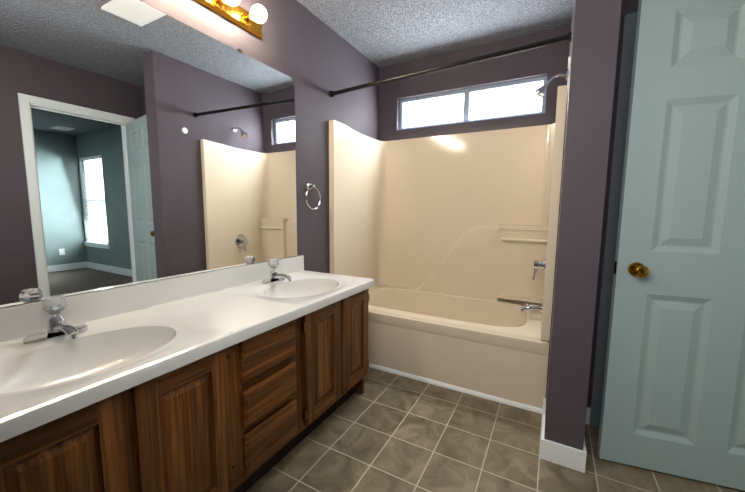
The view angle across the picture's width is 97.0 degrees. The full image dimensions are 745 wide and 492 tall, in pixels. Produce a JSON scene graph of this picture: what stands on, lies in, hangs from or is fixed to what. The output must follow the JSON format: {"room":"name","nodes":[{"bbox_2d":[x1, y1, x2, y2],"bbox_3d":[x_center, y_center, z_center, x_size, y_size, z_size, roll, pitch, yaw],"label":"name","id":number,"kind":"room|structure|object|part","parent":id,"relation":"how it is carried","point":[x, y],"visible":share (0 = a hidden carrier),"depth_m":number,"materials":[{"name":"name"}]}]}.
{"room":"bathroom","nodes":[
{"label":"bathroom","id":0,"kind":"room"},
{"bbox_2d":[1,0,378,307],"bbox_3d":[-0.948,-0.243,1.494,0.120,2.460,4.208,4,7,29],"label":"wall","id":1,"kind":"structure","parent":0,"point":[312,56],"depth_m":2.25,"materials":[{"name":"paint"}]},
{"bbox_2d":[0,0,296,307],"bbox_3d":[-0.875,-0.423,1.470,0.005,1.127,1.550,4,7,29],"label":"vanity mirror","id":2,"kind":"object","parent":1,"relation":"attached to","point":[141,142],"visible":1,"depth_m":1.31,"materials":[{"name":"silver mirror"}]},
{"bbox_2d":[194,0,266,38],"bbox_3d":[-0.851,-1.143,1.270,0.152,0.100,1.220,4,7,29],"label":"sconce","id":3,"kind":"object","parent":1,"relation":"attached to","point":[233,12],"visible":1,"depth_m":1.68,"materials":[{"name":"gold metal"}]},
{"bbox_2d":[306,183,320,209],"bbox_3d":[-0.417,-0.344,2.276,0.048,0.188,0.159,4,7,29],"label":"towel ring","id":4,"kind":"object","parent":1,"relation":"attached to","point":[310,186],"visible":1,"depth_m":2.26,"materials":[{"name":"silver metal"}]},
{"bbox_2d":[329,31,571,97],"bbox_3d":[0.342,-1.081,2.032,1.521,0.073,0.113,4,7,29],"label":"curtain rod","id":5,"kind":"object","parent":1,"relation":"attached to","point":[567,37],"visible":0.96,"depth_m":1.91,"materials":[{"name":"black metal"}]},
{"bbox_2d":[297,0,573,67],"bbox_3d":[1.879,-1.319,-0.186,6.549,0.100,4.208,4,7,29],"label":"ceiling","id":6,"kind":"structure","parent":0,"point":[380,33],"depth_m":2.29,"materials":[{"name":"white paint"}]},
{"bbox_2d":[378,25,570,140],"bbox_3d":[1.219,-0.352,2.618,2.589,2.460,0.140,4,7,29],"label":"wall","id":7,"kind":"structure","parent":0,"point":[550,61],"depth_m":2.65,"materials":[{"name":"paint"}]},
{"bbox_2d":[399,76,547,129],"bbox_3d":[0.784,-1.167,2.768,1.205,0.280,0.046,4,7,29],"label":"transom","id":8,"kind":"object","parent":7,"relation":"attached to","point":[510,99],"visible":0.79,"depth_m":2.73,"materials":[{"name":"white glass"}]},
{"bbox_2d":[246,367,744,491],"bbox_3d":[0.154,1.092,0.977,2.709,0.060,4.118,4,7,29],"label":"floor","id":9,"kind":"structure","parent":0,"point":[388,432],"depth_m":1.57,"materials":[{"name":"tile"}]},
{"bbox_2d":[0,255,374,491],"bbox_3d":[-0.640,0.564,1.435,0.569,0.873,1.663,4,7,29],"label":"bathroom vanity","id":10,"kind":"object","parent":9,"relation":"on","point":[244,378],"visible":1,"depth_m":1.11,"materials":[{"name":"brown wood"}]},
{"bbox_3d":[-1.025,0.191,1.062,0.059,0.055,0.062,4,7,29],"label":"faucet knob","id":11,"kind":"part","parent":10,"relation":"part of","materials":[{"name":"plastic"}]},
{"bbox_2d":[23,314,87,343],"bbox_3d":[-0.981,0.258,1.045,0.157,0.078,0.158,4,7,29],"label":"faucet","id":12,"kind":"object","parent":10,"relation":"on","point":[58,331],"depth_m":1.05,"materials":[{"name":"silver metal"}]},
{"bbox_2d":[262,258,291,283],"bbox_3d":[-0.524,0.143,1.870,0.159,0.130,0.158,4,7,29],"label":"faucet","id":13,"kind":"object","parent":10,"relation":"on","point":[275,278],"depth_m":1.88,"materials":[{"name":"metal"}]},
{"bbox_2d":[329,70,568,408],"bbox_3d":[0.525,-0.120,2.489,1.518,2.017,0.792,4,7,29],"label":"shower","id":14,"kind":"object","parent":9,"relation":"on","point":[447,243],"visible":0.92,"depth_m":2.60,"materials":[{"name":"beige fiberglass"}]},
{"bbox_2d":[369,363,542,413],"bbox_3d":[0.332,0.908,2.249,1.502,0.024,0.016,4,7,29],"label":"baseboard","id":15,"kind":"structure","parent":14,"relation":"attached to","point":[475,393],"depth_m":2.12,"materials":[{"name":"white wood"}]},
{"bbox_2d":[544,0,621,449],"bbox_3d":[1.169,-0.271,1.898,0.154,2.460,1.178,4,7,29],"label":"wall","id":16,"kind":"structure","parent":0,"point":[595,25],"depth_m":1.40,"materials":[{"name":"paint"}]},
{"bbox_2d":[540,398,546,459],"bbox_3d":[0.891,0.937,1.720,0.013,0.095,0.398,4,7,29],"label":"baseboard","id":17,"kind":"structure","parent":16,"relation":"attached to","point":[543,441],"depth_m":1.57,"materials":[{"name":"white wood"}]},
{"bbox_2d":[568,56,570,68],"bbox_3d":[0.934,-0.869,1.563,0.010,0.056,0.056,4,7,29],"label":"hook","id":18,"kind":"object","parent":16,"relation":"attached to","point":[569,59],"visible":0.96,"depth_m":1.54,"materials":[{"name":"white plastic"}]},
{"bbox_2d":[570,409,588,472],"bbox_3d":[1.041,0.946,1.652,0.060,0.095,0.423,4,7,29],"label":"baseboard","id":19,"kind":"structure","parent":16,"relation":"attached to","point":[578,457],"depth_m":1.48,"materials":[{"name":"white wood"}]},
{"bbox_2d":[587,0,638,406],"bbox_3d":[1.552,-0.229,1.554,0.852,2.460,0.120,4,7,29],"label":"wall","id":20,"kind":"structure","parent":0,"point":[629,6],"depth_m":1.67,"materials":[{"name":"paint"}]},
{"bbox_2d":[589,12,637,427],"bbox_3d":[1.548,-0.045,1.567,0.734,2.092,0.136,4,7,29],"label":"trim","id":21,"kind":"structure","parent":20,"relation":"attached to","point":[626,67],"depth_m":1.66,"materials":[{"name":"grey"}]},
{"bbox_3d":[1.339,-0.075,0.167,0.120,2.460,4.068,4,7,29],"label":"wall","id":22,"kind":"structure","parent":0,"visible":0},
{"bbox_2d":[597,0,744,490],"bbox_3d":[1.434,0.010,1.293,0.780,2.018,0.226,4,7,29],"label":"bedroom door","id":23,"kind":"structure","parent":22,"relation":"in","point":[673,399],"depth_m":1.36,"materials":[{"name":"blue paint"}]},
{"bbox_3d":[1.126,0.098,1.441,0.110,0.064,0.172,4,7,29],"label":"knob","id":24,"kind":"part","parent":23,"relation":"part of","materials":[{"name":"gold metal"}]}
]}

